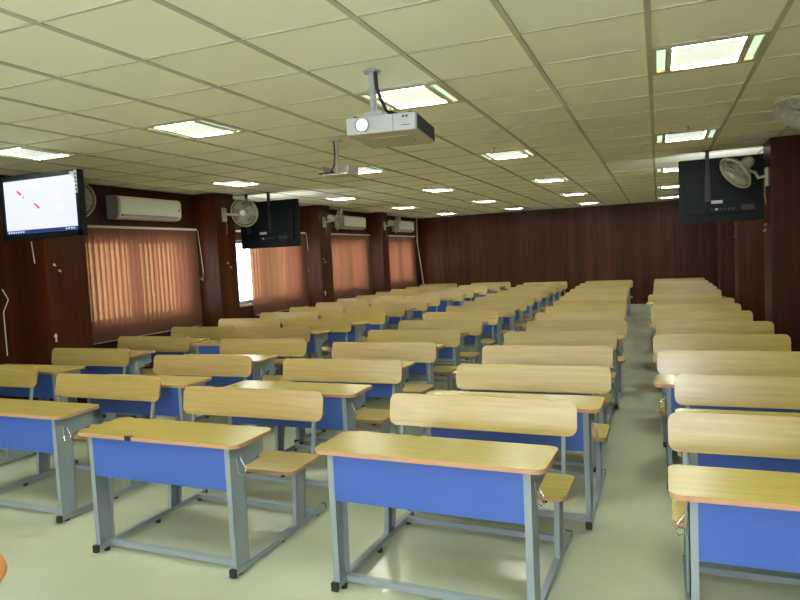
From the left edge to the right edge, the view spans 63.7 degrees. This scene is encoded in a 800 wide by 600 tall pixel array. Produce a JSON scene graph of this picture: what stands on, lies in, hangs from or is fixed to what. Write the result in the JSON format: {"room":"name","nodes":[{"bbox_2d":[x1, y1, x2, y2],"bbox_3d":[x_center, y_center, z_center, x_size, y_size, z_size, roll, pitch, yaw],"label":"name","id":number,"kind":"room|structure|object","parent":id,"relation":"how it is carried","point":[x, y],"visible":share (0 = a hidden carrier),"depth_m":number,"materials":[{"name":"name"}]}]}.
{"room":"lecture hall","nodes":[
{"label":"lecture hall","id":0,"kind":"room"},
{"bbox_2d":[0,174,419,399],"bbox_3d":[-3.408,-0.292,8.956,0.200,2.713,20.890,-1,4,22],"label":"wall","id":1,"kind":"structure","parent":0,"point":[10,283],"depth_m":7.92,"materials":[{"name":"brown wood"}]},
{"bbox_2d":[0,169,87,240],"bbox_3d":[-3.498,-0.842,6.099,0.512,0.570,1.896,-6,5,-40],"label":"television","id":2,"kind":"object","parent":1,"relation":"attached to","point":[47,205],"visible":1,"depth_m":5.66,"materials":[{"name":"black plastic"}]},
{"bbox_2d":[11,172,93,402],"bbox_3d":[-3.812,-0.075,7.137,0.400,2.563,0.530,-1,4,22],"label":"pillar","id":3,"kind":"structure","parent":1,"relation":"attached to","point":[54,301],"depth_m":6.95,"materials":[{"name":"brown wood"}]},
{"bbox_2d":[84,182,95,215],"bbox_3d":[-3.514,-1.022,6.854,0.402,0.501,0.361,-1,4,22],"label":"wall fan","id":4,"kind":"object","parent":1,"relation":"attached to","point":[88,197],"visible":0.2,"depth_m":6.90,"materials":[{"name":"beige plastic"}]},
{"bbox_2d":[106,195,180,221],"bbox_3d":[-3.376,-1.204,8.555,0.196,0.296,1.140,-1,4,22],"label":"air conditioner","id":5,"kind":"object","parent":1,"relation":"attached to","point":[118,207],"visible":1,"depth_m":8.38,"materials":[{"name":"beige plastic"}]},
{"bbox_2d":[85,225,202,343],"bbox_3d":[-3.356,-0.255,8.572,0.086,1.432,2.174,-1,4,22],"label":"vertical blind","id":6,"kind":"object","parent":1,"relation":"attached to","point":[143,281],"visible":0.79,"depth_m":8.48,"materials":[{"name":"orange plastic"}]},
{"bbox_2d":[192,193,240,326],"bbox_3d":[-2.757,-0.303,9.769,0.400,2.563,0.440,-1,4,22],"label":"pillar","id":7,"kind":"structure","parent":1,"relation":"attached to","point":[219,287],"depth_m":9.57,"materials":[{"name":"brown wood"}]},
{"bbox_2d":[221,198,257,226],"bbox_3d":[-2.329,-1.250,9.579,0.575,0.515,0.319,-1,4,22],"label":"wall fan","id":8,"kind":"object","parent":1,"relation":"attached to","point":[246,213],"visible":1,"depth_m":9.47,"materials":[{"name":"beige plastic"}]},
{"bbox_2d":[236,241,252,306],"bbox_3d":[-2.385,-0.502,11.435,0.206,1.100,2.030,-1,4,22],"label":"window","id":9,"kind":"structure","parent":1,"relation":"in","point":[243,303],"depth_m":10.94,"materials":[{"name":"beige glass"}]},
{"bbox_2d":[235,230,308,315],"bbox_3d":[-2.189,-0.507,11.482,0.086,1.432,2.204,-1,4,22],"label":"vertical blind","id":10,"kind":"object","parent":1,"relation":"attached to","point":[279,279],"visible":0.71,"depth_m":11.56,"materials":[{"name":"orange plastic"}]},
{"bbox_2d":[300,205,334,306],"bbox_3d":[-1.604,-0.553,12.646,0.400,2.563,0.460,-1,4,22],"label":"pillar","id":11,"kind":"structure","parent":1,"relation":"attached to","point":[320,273],"depth_m":12.42,"materials":[{"name":"brown wood"}]},
{"bbox_2d":[323,209,342,235],"bbox_3d":[-1.250,-1.496,12.477,0.421,0.532,0.388,-1,4,22],"label":"wall fan","id":12,"kind":"object","parent":1,"relation":"attached to","point":[331,218],"visible":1,"depth_m":12.39,"materials":[{"name":"beige plastic"}]},
{"bbox_2d":[335,215,365,229],"bbox_3d":[-1.080,-1.711,14.282,0.196,0.296,1.140,-1,4,22],"label":"air conditioner","id":13,"kind":"object","parent":1,"relation":"attached to","point":[349,222],"visible":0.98,"depth_m":14.18,"materials":[{"name":"beige plastic"}]},
{"bbox_2d":[331,233,372,301],"bbox_3d":[-1.089,-0.749,14.282,0.044,1.432,2.140,-1,4,22],"label":"vertical blind","id":14,"kind":"object","parent":1,"relation":"attached to","point":[351,253],"visible":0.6,"depth_m":14.28,"materials":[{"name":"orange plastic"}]},
{"bbox_2d":[366,212,390,294],"bbox_3d":[-0.500,-0.792,15.399,0.400,2.563,0.350,-1,4,22],"label":"pillar","id":15,"kind":"structure","parent":1,"relation":"attached to","point":[379,246],"depth_m":15.22,"materials":[{"name":"brown wood"}]},
{"bbox_2d":[388,235,416,289],"bbox_3d":[0.040,-0.994,17.099,0.044,1.432,2.130,-1,4,22],"label":"vertical blind","id":16,"kind":"object","parent":1,"relation":"attached to","point":[402,254],"visible":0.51,"depth_m":17.13,"materials":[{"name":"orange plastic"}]},
{"bbox_2d":[392,220,413,231],"bbox_3d":[0.088,-1.964,17.196,0.196,0.296,1.140,-1,4,22],"label":"air conditioner","id":17,"kind":"object","parent":1,"relation":"attached to","point":[405,226],"visible":0.78,"depth_m":17.12,"materials":[{"name":"beige plastic"}]},
{"bbox_2d":[0,0,799,218],"bbox_3d":[0.294,-1.673,7.352,7.920,0.204,20.890,-1,4,22],"label":"ceiling","id":18,"kind":"structure","parent":0,"point":[573,84],"depth_m":4.16,"materials":[{"name":"beige tile"}]},
{"bbox_2d":[0,146,78,160],"bbox_3d":[-3.268,-1.337,5.678,0.570,0.104,0.570,-1,4,22],"label":"ceiling light","id":19,"kind":"object","parent":18,"relation":"attached to","point":[21,152],"visible":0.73,"depth_m":5.72,"materials":[{"name":"white plastic"}]},
{"bbox_2d":[0,148,62,158],"bbox_3d":[-3.266,-1.297,5.680,0.360,0.004,0.490,-1,4,22],"label":"diffuser","id":20,"kind":"object","parent":19,"relation":"attached to","point":[14,152],"depth_m":5.71,"materials":[{"name":"white plastic"}]},
{"bbox_2d":[139,119,245,139],"bbox_3d":[-1.598,-1.373,5.005,0.570,0.104,0.570,-1,4,22],"label":"ceiling light","id":21,"kind":"object","parent":18,"relation":"attached to","point":[196,128],"visible":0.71,"depth_m":5.01,"materials":[{"name":"white plastic"}]},
{"bbox_2d":[159,122,228,135],"bbox_3d":[-1.596,-1.333,5.008,0.360,0.004,0.490,-1,4,22],"label":"diffuser","id":22,"kind":"object","parent":21,"relation":"attached to","point":[183,128],"depth_m":5.02,"materials":[{"name":"white plastic"}]},
{"bbox_2d":[206,180,264,186],"bbox_3d":[-2.155,-1.578,8.453,0.570,0.104,0.570,-1,4,22],"label":"ceiling light","id":23,"kind":"object","parent":18,"relation":"attached to","point":[235,183],"visible":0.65,"depth_m":8.48,"materials":[{"name":"white plastic"}]},
{"bbox_2d":[219,181,252,185],"bbox_3d":[-2.153,-1.538,8.456,0.360,0.004,0.490,-1,4,22],"label":"diffuser","id":24,"kind":"object","parent":23,"relation":"attached to","point":[229,183],"depth_m":8.49,"materials":[{"name":"white plastic"}]},
{"bbox_2d":[239,192,300,248],"bbox_3d":[-2.017,-1.212,9.808,1.040,0.828,0.147,-1,4,22],"label":"television","id":25,"kind":"object","parent":18,"relation":"hanging from","point":[277,224],"visible":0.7,"depth_m":9.76,"materials":[{"name":"black plastic"}]},
{"bbox_2d":[318,140,358,177],"bbox_3d":[-0.557,-1.271,5.766,0.290,0.312,0.220,-1,4,22],"label":"bracket","id":26,"kind":"object","parent":18,"relation":"attached to","point":[351,170],"visible":1,"depth_m":5.76,"materials":[{"name":"white metal"}]},
{"bbox_2d":[322,164,358,177],"bbox_3d":[-0.534,-1.157,5.777,0.260,0.082,0.200,-1,4,22],"label":"tray","id":27,"kind":"object","parent":26,"relation":"on","point":[352,170],"depth_m":5.76,"materials":[{"name":"beige paint"}]},
{"bbox_2d":[358,166,388,173],"bbox_3d":[-0.485,-1.614,7.781,0.570,0.104,0.570,-1,4,22],"label":"ceiling light","id":28,"kind":"object","parent":18,"relation":"attached to","point":[365,169],"visible":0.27,"depth_m":7.83,"materials":[{"name":"white plastic"}]},
{"bbox_2d":[346,69,434,148],"bbox_3d":[-0.051,-1.135,3.806,0.415,0.369,0.514,-2,4,15],"label":"projector","id":29,"kind":"object","parent":18,"relation":"hanging from","point":[376,129],"visible":1,"depth_m":3.65,"materials":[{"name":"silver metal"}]},
{"bbox_2d":[417,113,434,140],"bbox_3d":[0.155,-1.008,3.768,0.004,0.080,0.460,-2,4,15],"label":"vent","id":30,"kind":"object","parent":29,"relation":"attached to","point":[425,129],"depth_m":3.74,"materials":[{"name":"grey"}]},
{"bbox_2d":[355,82,462,110],"bbox_3d":[0.071,-1.409,4.333,0.570,0.104,0.570,-1,4,22],"label":"ceiling light","id":31,"kind":"object","parent":18,"relation":"attached to","point":[429,94],"visible":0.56,"depth_m":4.33,"materials":[{"name":"white plastic"}]},
{"bbox_2d":[377,86,444,107],"bbox_3d":[0.073,-1.370,4.335,0.360,0.004,0.490,-1,4,22],"label":"diffuser","id":32,"kind":"object","parent":31,"relation":"attached to","point":[418,96],"depth_m":4.35,"materials":[{"name":"white plastic"}]},
{"bbox_2d":[476,149,536,160],"bbox_3d":[1.184,-1.650,7.108,0.570,0.104,0.570,-1,4,22],"label":"ceiling light","id":33,"kind":"object","parent":18,"relation":"attached to","point":[521,153],"visible":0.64,"depth_m":7.14,"materials":[{"name":"white plastic"}]},
{"bbox_2d":[488,151,525,158],"bbox_3d":[1.186,-1.611,7.111,0.360,0.004,0.490,-1,4,22],"label":"diffuser","id":34,"kind":"object","parent":33,"relation":"attached to","point":[509,154],"depth_m":7.15,"materials":[{"name":"white plastic"}]},
{"bbox_2d":[655,128,719,143],"bbox_3d":[2.853,-1.686,6.436,0.570,0.104,0.570,-1,4,22],"label":"ceiling light","id":35,"kind":"object","parent":18,"relation":"attached to","point":[709,133],"visible":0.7,"depth_m":6.46,"materials":[{"name":"white plastic"}]},
{"bbox_2d":[666,131,705,140],"bbox_3d":[2.855,-1.647,6.439,0.360,0.004,0.490,-1,4,22],"label":"diffuser","id":36,"kind":"object","parent":35,"relation":"attached to","point":[694,135],"depth_m":6.48,"materials":[{"name":"white plastic"}]},
{"bbox_2d":[652,30,770,74],"bbox_3d":[1.740,-1.446,3.660,0.570,0.104,0.570,-1,4,22],"label":"ceiling light","id":37,"kind":"object","parent":18,"relation":"attached to","point":[746,47],"visible":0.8,"depth_m":3.65,"materials":[{"name":"white plastic"}]},
{"bbox_2d":[671,37,745,68],"bbox_3d":[1.742,-1.406,3.663,0.360,0.004,0.490,-1,4,22],"label":"diffuser","id":38,"kind":"object","parent":37,"relation":"attached to","point":[732,50],"depth_m":3.67,"materials":[{"name":"white plastic"}]},
{"bbox_2d":[678,145,763,223],"bbox_3d":[3.793,-1.337,7.522,0.980,0.838,0.147,-1,4,22],"label":"television","id":39,"kind":"object","parent":18,"relation":"hanging from","point":[705,195],"visible":0.74,"depth_m":7.55,"materials":[{"name":"black plastic"}]},
{"bbox_2d":[0,304,799,599],"bbox_3d":[0.402,1.029,7.543,8.370,0.100,21.290,-1,4,22],"label":"floor","id":40,"kind":"structure","parent":0,"point":[633,549],"depth_m":3.39,"materials":[{"name":"tile"}]},
{"bbox_2d":[0,366,37,463],"bbox_3d":[-3.617,0.962,5.191,1.040,0.738,0.888,-1,4,22],"label":"school desk","id":41,"kind":"object","parent":40,"relation":"on","point":[10,376],"visible":0.52,"depth_m":5.38,"materials":[{"name":"grey paint"}]},
{"bbox_2d":[0,348,134,440],"bbox_3d":[-3.230,0.882,6.101,1.040,0.738,0.888,-1,4,22],"label":"school desk","id":42,"kind":"object","parent":40,"relation":"on","point":[64,360],"visible":0.34,"depth_m":6.25,"materials":[{"name":"grey paint"}]},
{"bbox_2d":[0,373,160,522],"bbox_3d":[-2.299,0.951,4.402,1.040,0.738,0.888,-1,4,23],"label":"school desk","id":43,"kind":"object","parent":40,"relation":"on","point":[44,428],"visible":0.8,"depth_m":4.03,"materials":[{"name":"grey paint"}]},
{"bbox_2d":[67,336,189,417],"bbox_3d":[-2.925,0.810,6.950,1.040,0.738,0.888,-1,4,22],"label":"school desk","id":44,"kind":"object","parent":40,"relation":"on","point":[141,348],"visible":0.33,"depth_m":7.10,"materials":[{"name":"grey paint"}]},
{"bbox_2d":[87,355,251,464],"bbox_3d":[-1.836,0.875,5.201,1.040,0.738,0.888,-1,4,22],"label":"school desk","id":45,"kind":"object","parent":40,"relation":"on","point":[170,402],"visible":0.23,"depth_m":5.06,"materials":[{"name":"grey paint"}]},
{"bbox_2d":[151,327,236,386],"bbox_3d":[-2.621,0.737,7.812,1.040,0.738,0.888,-1,4,22],"label":"school desk","id":46,"kind":"object","parent":40,"relation":"on","point":[196,334],"visible":0.09,"depth_m":8.06,"materials":[{"name":"grey paint"}]},
{"bbox_2d":[78,386,326,578],"bbox_3d":[-1.056,0.943,3.616,1.040,0.738,0.891,-1,4,23],"label":"school desk","id":47,"kind":"object","parent":40,"relation":"on","point":[177,454],"visible":1,"depth_m":3.38,"materials":[{"name":"grey paint"}]},
{"bbox_2d":[172,339,306,427],"bbox_3d":[-1.526,0.793,6.190,1.040,0.738,0.888,-1,4,22],"label":"school desk","id":48,"kind":"object","parent":40,"relation":"on","point":[262,352],"visible":0.34,"depth_m":6.37,"materials":[{"name":"grey paint"}]},
{"bbox_2d":[218,318,280,374],"bbox_3d":[-2.253,0.658,8.718,1.040,0.738,0.888,-1,4,21],"label":"school desk","id":49,"kind":"object","parent":40,"relation":"on","point":[242,322],"visible":0.07,"depth_m":9.03,"materials":[{"name":"grey paint"}]},
{"bbox_2d":[191,327,310,385],"bbox_3d":[-1.638,0.726,7.266,1.040,0.738,0.888,-1,4,22],"label":"school desk","id":50,"kind":"object","parent":40,"relation":"on","point":[208,346],"visible":0.23,"depth_m":7.48,"materials":[{"name":"grey paint"}]},
{"bbox_2d":[260,312,317,366],"bbox_3d":[-1.834,0.576,9.504,1.040,0.720,0.878,-1,4,21],"label":"school desk","id":51,"kind":"object","parent":40,"relation":"on","point":[282,316],"visible":0.09,"depth_m":9.81,"materials":[{"name":"grey paint"}]},
{"bbox_2d":[225,358,401,486],"bbox_3d":[-0.591,0.854,4.609,1.040,0.738,0.888,-1,4,23],"label":"school desk","id":52,"kind":"object","parent":40,"relation":"on","point":[343,403],"visible":0.43,"depth_m":4.56,"materials":[{"name":"grey paint"}]},
{"bbox_2d":[276,319,351,374],"bbox_3d":[-1.232,0.649,8.122,1.040,0.738,0.888,-1,4,22],"label":"school desk","id":53,"kind":"object","parent":40,"relation":"on","point":[319,328],"visible":0.21,"depth_m":8.31,"materials":[{"name":"grey paint"}]},
{"bbox_2d":[289,306,342,356],"bbox_3d":[-1.537,0.503,10.368,1.040,0.720,0.878,-1,4,23],"label":"school desk","id":54,"kind":"object","parent":40,"relation":"on","point":[320,310],"visible":0.16,"depth_m":10.66,"materials":[{"name":"grey paint"}]},
{"bbox_2d":[316,302,366,346],"bbox_3d":[-1.188,0.428,11.233,1.040,0.720,0.878,-1,4,21],"label":"school desk","id":55,"kind":"object","parent":40,"relation":"on","point":[344,305],"visible":0.15,"depth_m":11.56,"materials":[{"name":"grey paint"}]},
{"bbox_2d":[298,312,385,357],"bbox_3d":[-0.815,0.567,8.906,1.040,0.720,0.878,-1,4,22],"label":"school desk","id":56,"kind":"object","parent":40,"relation":"on","point":[359,320],"visible":0.3,"depth_m":9.06,"materials":[{"name":"grey paint"}]},
{"bbox_2d":[337,298,384,337],"bbox_3d":[-0.886,0.357,12.071,1.040,0.720,0.878,-1,4,21],"label":"school desk","id":57,"kind":"object","parent":40,"relation":"on","point":[369,301],"visible":0.11,"depth_m":12.38,"materials":[{"name":"grey paint"}]},
{"bbox_2d":[293,342,436,443],"bbox_3d":[-0.289,0.781,5.472,1.040,0.738,0.888,-1,4,22],"label":"school desk","id":58,"kind":"object","parent":40,"relation":"on","point":[407,353],"visible":0.36,"depth_m":5.65,"materials":[{"name":"grey paint"}]},
{"bbox_2d":[327,305,404,358],"bbox_3d":[-0.531,0.486,9.893,1.040,0.720,0.878,-1,4,21],"label":"school desk","id":59,"kind":"object","parent":40,"relation":"on","point":[390,311],"visible":0.19,"depth_m":10.10,"materials":[{"name":"grey paint"}]},
{"bbox_2d":[376,291,418,327],"bbox_3d":[-0.207,0.202,13.885,1.040,0.720,0.878,-1,4,23],"label":"school desk","id":60,"kind":"object","parent":40,"relation":"on","point":[403,293],"visible":0.12,"depth_m":14.15,"materials":[{"name":"grey paint"}]},
{"bbox_2d":[372,300,426,325],"bbox_3d":[-0.147,0.407,10.793,1.040,0.720,0.878,-1,4,21],"label":"school desk","id":61,"kind":"object","parent":40,"relation":"on","point":[421,305],"visible":0.22,"depth_m":10.99,"materials":[{"name":"grey paint"}]},
{"bbox_2d":[371,296,439,328],"bbox_3d":[0.132,0.335,11.664,1.040,0.720,0.878,-1,4,21],"label":"school desk","id":62,"kind":"object","parent":40,"relation":"on","point":[431,301],"visible":0.23,"depth_m":11.87,"materials":[{"name":"grey paint"}]},
{"bbox_2d":[362,330,459,406],"bbox_3d":[0.001,0.709,6.339,1.040,0.738,0.888,-1,4,22],"label":"school desk","id":63,"kind":"object","parent":40,"relation":"on","point":[441,338],"visible":0.29,"depth_m":6.55,"materials":[{"name":"grey paint"}]},
{"bbox_2d":[415,292,462,311],"bbox_3d":[0.643,0.251,12.546,1.040,0.720,0.878,-1,4,22],"label":"school desk","id":64,"kind":"object","parent":40,"relation":"on","point":[446,299],"visible":0.27,"depth_m":12.71,"materials":[{"name":"grey paint"}]},
{"bbox_2d":[398,320,481,390],"bbox_3d":[0.326,0.635,7.192,1.040,0.738,0.888,-1,4,22],"label":"school desk","id":65,"kind":"object","parent":40,"relation":"on","point":[466,327],"visible":0.29,"depth_m":7.40,"materials":[{"name":"grey paint"}]},
{"bbox_2d":[315,393,576,599],"bbox_3d":[0.272,0.914,3.086,1.040,0.738,0.888,-1,4,24],"label":"school desk","id":66,"kind":"object","parent":40,"relation":"on","point":[478,479],"visible":1,"depth_m":2.84,"materials":[{"name":"grey paint"}]},
{"bbox_2d":[428,290,473,305],"bbox_3d":[0.951,0.179,13.380,1.040,0.720,0.878,-1,4,22],"label":"school desk","id":67,"kind":"object","parent":40,"relation":"on","point":[466,293],"visible":0.28,"depth_m":13.58,"materials":[{"name":"grey paint"}]},
{"bbox_2d":[408,311,497,376],"bbox_3d":[0.658,0.545,8.152,1.040,0.720,0.878,-1,4,22],"label":"school desk","id":68,"kind":"object","parent":40,"relation":"on","point":[486,317],"visible":0.4,"depth_m":8.36,"materials":[{"name":"grey paint"}]},
{"bbox_2d":[444,287,487,300],"bbox_3d":[1.352,0.102,14.241,1.040,0.720,0.878,-1,4,22],"label":"school desk","id":69,"kind":"object","parent":40,"relation":"on","point":[478,291],"visible":0.22,"depth_m":14.45,"materials":[{"name":"grey paint"}]},
{"bbox_2d":[435,305,514,362],"bbox_3d":[1.034,0.469,9.019,1.040,0.720,0.878,-1,4,21],"label":"school desk","id":70,"kind":"object","parent":40,"relation":"on","point":[502,310],"visible":0.3,"depth_m":9.19,"materials":[{"name":"grey paint"}]},
{"bbox_2d":[458,284,499,296],"bbox_3d":[1.763,0.023,15.118,1.040,0.720,0.878,-1,4,22],"label":"school desk","id":71,"kind":"object","parent":40,"relation":"on","point":[491,287],"visible":0.16,"depth_m":15.33,"materials":[{"name":"grey paint"}]},
{"bbox_2d":[460,300,526,352],"bbox_3d":[1.361,0.397,9.845,1.040,0.720,0.878,-1,4,22],"label":"school desk","id":72,"kind":"object","parent":40,"relation":"on","point":[520,305],"visible":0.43,"depth_m":10.02,"materials":[{"name":"grey paint"}]},
{"bbox_2d":[461,296,533,343],"bbox_3d":[1.643,0.327,10.691,1.040,0.720,0.878,-1,4,23],"label":"school desk","id":73,"kind":"object","parent":40,"relation":"on","point":[530,299],"visible":0.32,"depth_m":10.89,"materials":[{"name":"grey paint"}]},
{"bbox_2d":[486,292,541,330],"bbox_3d":[1.966,0.255,11.519,1.040,0.720,0.878,-1,4,21],"label":"school desk","id":74,"kind":"object","parent":40,"relation":"on","point":[537,296],"visible":0.25,"depth_m":11.72,"materials":[{"name":"grey paint"}]},
{"bbox_2d":[423,364,610,529],"bbox_3d":[0.737,0.833,3.953,1.040,0.738,0.888,-1,4,22],"label":"school desk","id":75,"kind":"object","parent":40,"relation":"on","point":[499,377],"visible":0.62,"depth_m":3.92,"materials":[{"name":"grey paint"}]},
{"bbox_2d":[498,289,549,329],"bbox_3d":[2.300,0.184,12.343,1.040,0.720,0.878,-1,4,22],"label":"school desk","id":76,"kind":"object","parent":40,"relation":"on","point":[545,293],"visible":0.3,"depth_m":12.52,"materials":[{"name":"grey paint"}]},
{"bbox_2d":[507,286,556,323],"bbox_3d":[2.637,0.112,13.166,1.040,0.720,0.878,-1,4,21],"label":"school desk","id":77,"kind":"object","parent":40,"relation":"on","point":[553,290],"visible":0.3,"depth_m":13.36,"materials":[{"name":"grey paint"}]},
{"bbox_2d":[454,345,612,471],"bbox_3d":[1.029,0.762,4.794,1.040,0.738,0.888,-1,4,22],"label":"school desk","id":78,"kind":"object","parent":40,"relation":"on","point":[491,354],"visible":0.23,"depth_m":5.06,"materials":[{"name":"grey paint"}]},
{"bbox_2d":[516,284,562,319],"bbox_3d":[2.963,0.040,13.993,1.040,0.720,0.878,-1,4,22],"label":"school desk","id":79,"kind":"object","parent":40,"relation":"on","point":[558,286],"visible":0.31,"depth_m":14.20,"materials":[{"name":"grey paint"}]},
{"bbox_2d":[504,331,616,424],"bbox_3d":[1.346,0.690,5.635,1.040,0.738,0.888,-1,4,22],"label":"school desk","id":80,"kind":"object","parent":40,"relation":"on","point":[549,338],"visible":0.2,"depth_m":5.93,"materials":[{"name":"grey paint"}]},
{"bbox_2d":[523,311,623,384],"bbox_3d":[2.003,0.535,7.337,1.040,0.720,0.878,-1,4,21],"label":"school desk","id":81,"kind":"object","parent":40,"relation":"on","point":[548,316],"visible":0.25,"depth_m":7.67,"materials":[{"name":"grey paint"}]},
{"bbox_2d":[526,320,626,408],"bbox_3d":[1.720,0.617,6.457,1.040,0.738,0.888,-1,4,22],"label":"school desk","id":82,"kind":"object","parent":40,"relation":"on","point":[619,327],"visible":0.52,"depth_m":6.68,"materials":[{"name":"grey paint"}]},
{"bbox_2d":[545,305,625,369],"bbox_3d":[2.314,0.464,8.171,1.040,0.720,0.878,-1,4,22],"label":"school desk","id":83,"kind":"object","parent":40,"relation":"on","point":[586,308],"visible":0.16,"depth_m":8.48,"materials":[{"name":"grey paint"}]},
{"bbox_2d":[544,299,626,352],"bbox_3d":[2.617,0.393,9.007,1.040,0.720,0.878,-1,4,22],"label":"school desk","id":84,"kind":"object","parent":40,"relation":"on","point":[622,301],"visible":0.19,"depth_m":9.34,"materials":[{"name":"grey paint"}]},
{"bbox_2d":[551,295,625,340],"bbox_3d":[2.928,0.317,9.905,1.040,0.720,0.878,-1,4,22],"label":"school desk","id":85,"kind":"object","parent":40,"relation":"on","point":[586,297],"visible":0.16,"depth_m":10.23,"materials":[{"name":"grey paint"}]},
{"bbox_2d":[558,291,626,313],"bbox_3d":[3.233,0.246,10.741,1.040,0.720,0.878,-1,4,23],"label":"school desk","id":86,"kind":"object","parent":40,"relation":"on","point":[599,292],"visible":0.2,"depth_m":11.06,"materials":[{"name":"grey paint"}]},
{"bbox_2d":[570,288,627,295],"bbox_3d":[3.540,0.175,11.576,1.040,0.720,0.878,-1,4,22],"label":"school desk","id":87,"kind":"object","parent":40,"relation":"on","point":[592,289],"visible":0.16,"depth_m":11.91,"materials":[{"name":"grey paint"}]},
{"bbox_2d":[575,285,628,321],"bbox_3d":[3.893,0.095,12.510,1.040,0.720,0.878,-1,4,22],"label":"school desk","id":88,"kind":"object","parent":40,"relation":"on","point":[589,286],"visible":0.18,"depth_m":12.83,"materials":[{"name":"grey paint"}]},
{"bbox_2d":[585,280,632,315],"bbox_3d":[4.572,-0.049,14.160,1.040,0.720,0.878,-1,4,21],"label":"school desk","id":89,"kind":"object","parent":40,"relation":"on","point":[608,281],"visible":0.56,"depth_m":14.37,"materials":[{"name":"grey paint"}]},
{"bbox_2d":[653,283,712,291],"bbox_3d":[5.197,0.080,11.781,1.030,0.720,0.878,-1,4,23],"label":"school desk","id":90,"kind":"object","parent":40,"relation":"on","point":[683,284],"visible":0.09,"depth_m":12.11,"materials":[{"name":"grey paint"}]},
{"bbox_2d":[646,293,721,348],"bbox_3d":[4.139,0.297,9.332,1.030,0.720,0.878,-1,4,22],"label":"school desk","id":91,"kind":"object","parent":40,"relation":"on","point":[651,297],"visible":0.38,"depth_m":9.64,"materials":[{"name":"grey paint"}]},
{"bbox_2d":[654,286,716,290],"bbox_3d":[4.866,0.152,10.956,1.030,0.720,0.878,-1,4,22],"label":"school desk","id":92,"kind":"object","parent":40,"relation":"on","point":[680,287],"visible":0.12,"depth_m":11.29,"materials":[{"name":"grey paint"}]},
{"bbox_2d":[653,289,726,297],"bbox_3d":[4.535,0.224,10.130,1.030,0.720,0.878,-1,4,22],"label":"school desk","id":93,"kind":"object","parent":40,"relation":"on","point":[696,290],"visible":0.14,"depth_m":10.46,"materials":[{"name":"grey paint"}]},
{"bbox_2d":[653,298,734,304],"bbox_3d":[3.879,0.367,8.478,1.030,0.720,0.878,-1,4,23],"label":"school desk","id":94,"kind":"object","parent":40,"relation":"on","point":[679,300],"visible":0.16,"depth_m":8.81,"materials":[{"name":"grey paint"}]},
{"bbox_2d":[649,303,740,371],"bbox_3d":[3.533,0.439,7.658,1.030,0.720,0.878,-1,4,23],"label":"school desk","id":95,"kind":"object","parent":40,"relation":"on","point":[718,306],"visible":0.3,"depth_m":7.98,"materials":[{"name":"grey paint"}]},
{"bbox_2d":[650,311,752,388],"bbox_3d":[3.198,0.514,6.782,1.030,0.720,0.878,-1,4,22],"label":"school desk","id":96,"kind":"object","parent":40,"relation":"on","point":[669,316],"visible":0.23,"depth_m":7.11,"materials":[{"name":"grey paint"}]},
{"bbox_2d":[656,321,773,334],"bbox_3d":[2.864,0.605,5.811,1.030,0.738,0.888,-1,4,22],"label":"school desk","id":97,"kind":"object","parent":40,"relation":"on","point":[707,327],"visible":0.06,"depth_m":6.13,"materials":[{"name":"grey paint"}]},
{"bbox_2d":[653,334,790,446],"bbox_3d":[2.500,0.680,4.947,1.030,0.738,0.888,-1,4,21],"label":"school desk","id":98,"kind":"object","parent":40,"relation":"on","point":[698,342],"visible":0.24,"depth_m":5.26,"materials":[{"name":"grey paint"}]},
{"bbox_2d":[655,350,799,489],"bbox_3d":[2.192,0.751,4.112,1.030,0.738,0.888,-1,4,22],"label":"school desk","id":99,"kind":"object","parent":40,"relation":"on","point":[671,364],"visible":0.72,"depth_m":4.40,"materials":[{"name":"grey paint"}]},
{"bbox_2d":[668,412,799,599],"bbox_3d":[1.559,0.898,2.398,1.030,0.738,0.888,-1,4,22],"label":"school desk","id":100,"kind":"object","parent":40,"relation":"on","point":[749,518],"visible":1,"depth_m":2.20,"materials":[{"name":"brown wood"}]},
{"bbox_2d":[674,374,799,472],"bbox_3d":[1.942,0.823,3.228,1.030,0.738,0.888,-1,4,22],"label":"school desk","id":101,"kind":"object","parent":40,"relation":"on","point":[774,392],"visible":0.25,"depth_m":3.56,"materials":[{"name":"grey paint"}]},
{"bbox_2d":[417,197,717,303],"bbox_3d":[4.236,-1.218,17.181,8.370,2.713,0.150,-1,4,22],"label":"wall","id":102,"kind":"structure","parent":0,"point":[642,243],"depth_m":16.96,"materials":[{"name":"brown wood"}]},
{"bbox_3d":[4.099,-0.454,5.932,0.150,2.713,20.890,-1,4,22],"label":"wall","id":103,"kind":"structure","parent":0,"visible":0},
{"bbox_2d":[717,221,734,300],"bbox_3d":[6.548,-0.959,12.775,0.400,2.563,0.450,-1,4,22],"label":"trim","id":104,"kind":"structure","parent":103,"relation":"attached to","point":[725,230],"depth_m":12.61,"materials":[{"name":"brown wood"}]},
{"bbox_2d":[719,156,768,203],"bbox_3d":[3.733,-1.301,7.017,0.475,0.532,0.354,0,5,37],"label":"wall fan","id":105,"kind":"object","parent":103,"relation":"attached to","point":[742,168],"visible":1,"depth_m":7.01,"materials":[{"name":"beige plastic"}]},
{"bbox_2d":[734,220,764,320],"bbox_3d":[5.389,-0.708,9.884,0.400,2.563,0.500,-1,4,22],"label":"trim","id":106,"kind":"structure","parent":103,"relation":"attached to","point":[749,239],"depth_m":9.68,"materials":[{"name":"brown wood"}]},
{"bbox_2d":[763,134,799,351],"bbox_3d":[4.239,-0.459,7.016,0.400,2.563,0.500,-1,4,22],"label":"pillar","id":107,"kind":"structure","parent":103,"relation":"attached to","point":[781,154],"depth_m":6.81,"materials":[{"name":"brown wood"}]},
{"bbox_2d":[772,93,799,130],"bbox_3d":[2.679,-1.199,4.226,0.401,0.485,0.437,-1,4,22],"label":"wall fan","id":108,"kind":"object","parent":103,"relation":"attached to","point":[786,107],"visible":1,"depth_m":4.27,"materials":[{"name":"beige plastic"}]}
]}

